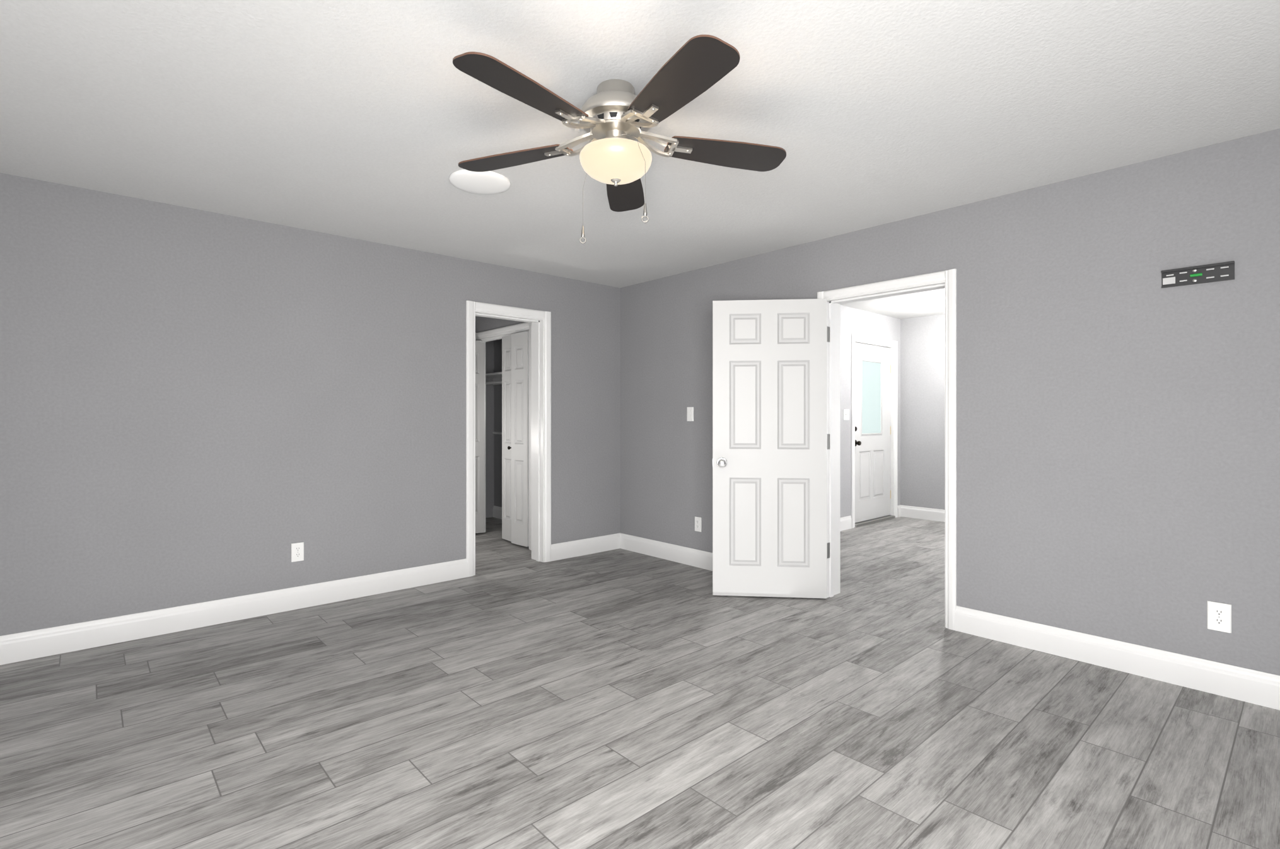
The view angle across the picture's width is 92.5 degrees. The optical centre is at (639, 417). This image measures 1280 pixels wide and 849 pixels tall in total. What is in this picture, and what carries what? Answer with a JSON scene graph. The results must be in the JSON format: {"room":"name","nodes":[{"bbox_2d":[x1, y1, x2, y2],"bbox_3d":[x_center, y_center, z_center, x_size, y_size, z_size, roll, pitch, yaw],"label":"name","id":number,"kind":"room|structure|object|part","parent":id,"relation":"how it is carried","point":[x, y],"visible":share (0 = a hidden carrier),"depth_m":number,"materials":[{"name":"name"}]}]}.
{"room":"empty bedroom","nodes":[
{"label":"empty bedroom","id":0,"kind":"room"},
{"bbox_2d":[0,172,620,636],"bbox_3d":[-2.016,0.006,4.209,4.780,2.440,0.180,0,0,-42],"label":"wall","id":1,"kind":"structure","parent":0,"point":[197,406],"depth_m":3.70,"materials":[{"name":"grey paint"}]},
{"bbox_2d":[0,558,467,665],"bbox_3d":[-2.441,1.156,3.693,3.037,0.140,0.016,0,0,-42],"label":"baseboard","id":2,"kind":"structure","parent":1,"relation":"attached to","point":[33,644],"depth_m":3.60,"materials":[{"name":"white wood"}]},
{"bbox_2d":[291,542,303,562],"bbox_3d":[-2.193,0.864,3.923,0.072,0.117,0.010,0,0,-42],"label":"electrical outlet","id":3,"kind":"object","parent":1,"relation":"attached to","point":[297,552],"visible":1,"depth_m":3.92,"materials":[{"name":"white plastic"}]},
{"bbox_2d":[465,300,551,576],"bbox_3d":[-1.110,0.165,5.029,0.773,2.122,0.216,0,0,-42],"label":"door frame","id":4,"kind":"structure","parent":1,"relation":"attached to","point":[540,321],"depth_m":5.18,"materials":[{"name":"white wood"}]},
{"bbox_2d":[551,533,620,561],"bbox_3d":[-0.491,1.156,5.458,0.762,0.140,0.016,0,0,-42],"label":"baseboard","id":5,"kind":"structure","parent":1,"relation":"attached to","point":[560,551],"depth_m":5.45,"materials":[{"name":"white wood"}]},
{"bbox_2d":[485,340,494,518],"bbox_3d":[-2.607,0.006,6.911,2.030,2.440,0.180,0,0,-42],"label":"wall","id":6,"kind":"structure","parent":0,"point":[489,430],"depth_m":7.49,"materials":[{"name":"grey paint"}]},
{"bbox_2d":[475,315,525,332],"bbox_3d":[-1.502,0.006,6.293,0.100,2.440,2.220,0,0,-42],"label":"wall","id":7,"kind":"structure","parent":0,"point":[483,324],"depth_m":6.25,"materials":[{"name":"grey paint"}]},
{"bbox_2d":[475,331,529,547],"bbox_3d":[-1.436,0.203,6.024,0.255,2.005,1.007,0,0,-42],"label":"door","id":8,"kind":"structure","parent":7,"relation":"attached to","point":[515,438],"depth_m":5.87,"materials":[{"name":"white wood"}]},
{"bbox_2d":[475,322,531,550],"bbox_3d":[-1.347,0.166,6.110,0.119,2.120,1.170,0,0,-42],"label":"trim","id":9,"kind":"structure","parent":7,"relation":"attached to","point":[495,334],"depth_m":5.83,"materials":[{"name":"white wood"}]},
{"bbox_2d":[0,517,1279,848],"bbox_3d":[0.507,1.276,4.349,8.710,0.100,8.160,0,0,-42],"label":"floor","id":10,"kind":"structure","parent":0,"point":[509,695],"depth_m":2.40,"materials":[{"name":"grey wood"}]},
{"bbox_2d":[0,0,1279,319],"bbox_3d":[0.507,-1.264,4.349,8.710,0.100,8.160,0,0,-42],"label":"ceiling","id":11,"kind":"structure","parent":0,"point":[376,121],"depth_m":2.41,"materials":[{"name":"paint"}]},
{"bbox_2d":[448,169,510,194],"bbox_3d":[-0.821,-1.198,3.146,0.306,0.031,0.306,0,0,-42],"label":"recessed light","id":12,"kind":"object","parent":11,"relation":"in","point":[488,182],"visible":1,"depth_m":3.10,"materials":[{"name":"white plastic"}]},
{"bbox_2d":[452,34,786,244],"bbox_3d":[-0.096,-0.943,2.227,1.274,0.542,1.273,0,0,-42],"label":"ceiling fan","id":13,"kind":"object","parent":11,"relation":"hanging from","point":[615,118],"visible":1,"depth_m":2.16,"materials":[{"name":"black wood"}]},
{"bbox_3d":[-0.089,-0.933,2.264,0.268,0.112,0.268,0,0,-42],"label":"lamp shade","id":14,"kind":"part","parent":13,"relation":"part of","materials":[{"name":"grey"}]},
{"bbox_2d":[840,305,900,517],"bbox_3d":[1.904,0.006,6.502,3.750,2.440,0.180,0,0,-42],"label":"wall","id":15,"kind":"structure","parent":0,"point":[855,321],"depth_m":6.75,"materials":[{"name":"paint"}]},
{"bbox_2d":[840,515,851,531],"bbox_3d":[1.454,1.156,5.963,2.360,0.140,0.016,0,0,-42],"label":"baseboard","id":16,"kind":"structure","parent":15,"relation":"attached to","point":[845,522],"depth_m":6.67,"materials":[{"name":"white wood"}]},
{"bbox_2d":[843,409,849,419],"bbox_3d":[2.263,-0.029,6.693,0.117,0.117,0.018,0,0,-42],"label":"light switch","id":17,"kind":"object","parent":15,"relation":"attached to","point":[846,414],"visible":1,"depth_m":6.69,"materials":[{"name":"white plastic"}]},
{"bbox_2d":[855,342,890,523],"bbox_3d":[2.730,0.173,7.163,0.942,2.035,0.118,0,0,-42],"label":"door","id":18,"kind":"structure","parent":15,"relation":"in","point":[872,431],"depth_m":7.17,"materials":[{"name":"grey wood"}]},
{"bbox_2d":[851,333,897,528],"bbox_3d":[2.685,0.148,7.196,1.090,2.155,0.202,0,0,-42],"label":"door frame","id":19,"kind":"structure","parent":15,"relation":"attached to","point":[892,345],"depth_m":7.45,"materials":[{"name":"white wood"}]},
{"bbox_2d":[494,128,1279,675],"bbox_3d":[0.889,0.006,4.694,0.180,2.440,8.160,0,0,-42],"label":"wall","id":20,"kind":"structure","parent":0,"point":[1118,442],"depth_m":3.06,"materials":[{"name":"grey paint"}]},
{"bbox_2d":[485,372,501,434],"bbox_3d":[-1.183,-0.144,6.582,0.360,0.700,2.220,0,0,-42],"label":"closet shelf","id":21,"kind":"object","parent":20,"relation":"attached to","point":[496,378],"visible":0.12,"depth_m":7.04,"materials":[{"name":"white wood"}]},
{"bbox_2d":[493,505,501,519],"bbox_3d":[-1.055,1.156,6.697,0.016,0.140,2.220,0,0,-42],"label":"baseboard","id":22,"kind":"structure","parent":20,"relation":"attached to","point":[497,512],"depth_m":7.41,"materials":[{"name":"white"}]},
{"bbox_2d":[620,533,712,571],"bbox_3d":[0.515,1.156,4.962,0.016,0.140,2.099,0,0,-42],"label":"baseboard","id":23,"kind":"structure","parent":20,"relation":"attached to","point":[698,558],"depth_m":5.25,"materials":[{"name":"white wood"}]},
{"bbox_2d":[687,407,693,421],"bbox_3d":[0.414,-0.026,5.076,0.012,0.117,0.072,0,0,-42],"label":"light switch","id":24,"kind":"object","parent":20,"relation":"attached to","point":[690,413],"visible":1,"depth_m":5.07,"materials":[{"name":"white plastic"}]},
{"bbox_2d":[694,516,701,532],"bbox_3d":[0.475,0.876,5.013,0.010,0.117,0.072,0,0,-42],"label":"outlet","id":25,"kind":"object","parent":20,"relation":"attached to","point":[697,524],"visible":1,"depth_m":5.01,"materials":[{"name":"white plastic"}]},
{"bbox_2d":[712,298,827,598],"bbox_3d":[0.870,0.210,4.165,0.571,2.012,0.601,0,0,-42],"label":"door","id":26,"kind":"structure","parent":20,"relation":"in","point":[769,448],"depth_m":4.14,"materials":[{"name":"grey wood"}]},
{"bbox_2d":[817,268,956,630],"bbox_3d":[1.588,0.186,3.922,0.216,2.080,0.903,0,0,-42],"label":"door frame","id":27,"kind":"structure","parent":20,"relation":"attached to","point":[946,280],"depth_m":3.85,"materials":[{"name":"white wood"}]},
{"bbox_2d":[954,605,1279,710],"bbox_3d":[2.613,1.156,2.643,0.016,0.140,2.386,0,0,-42],"label":"baseboard","id":28,"kind":"structure","parent":20,"relation":"attached to","point":[1250,686],"depth_m":2.93,"materials":[{"name":"white wood"}]},
{"bbox_2d":[1161,261,1234,288],"bbox_3d":[2.507,-0.641,2.757,0.019,0.078,0.244,0,0,-42],"label":"bracket","id":29,"kind":"object","parent":20,"relation":"attached to","point":[1208,273],"visible":1,"depth_m":2.75,"materials":[{"name":"black"}]},
{"bbox_2d":[1207,600,1231,633],"bbox_3d":[2.561,0.883,2.707,0.010,0.124,0.078,0,0,-42],"label":"electrical outlet","id":30,"kind":"object","parent":20,"relation":"attached to","point":[1219,616],"visible":1,"depth_m":2.70,"materials":[{"name":"white plastic"}]},
{"bbox_2d":[900,314,945,510],"bbox_3d":[4.277,0.006,6.539,0.180,2.440,2.950,0,0,-42],"label":"wall","id":31,"kind":"structure","parent":0,"point":[922,412],"depth_m":7.37,"materials":[{"name":"paint"}]},
{"bbox_2d":[897,505,945,522],"bbox_3d":[4.126,1.156,6.550,0.030,0.140,2.730,0,0,-42],"label":"baseboard","id":32,"kind":"structure","parent":31,"relation":"attached to","point":[924,513],"depth_m":7.37,"materials":[{"name":"white wood"}]}
]}

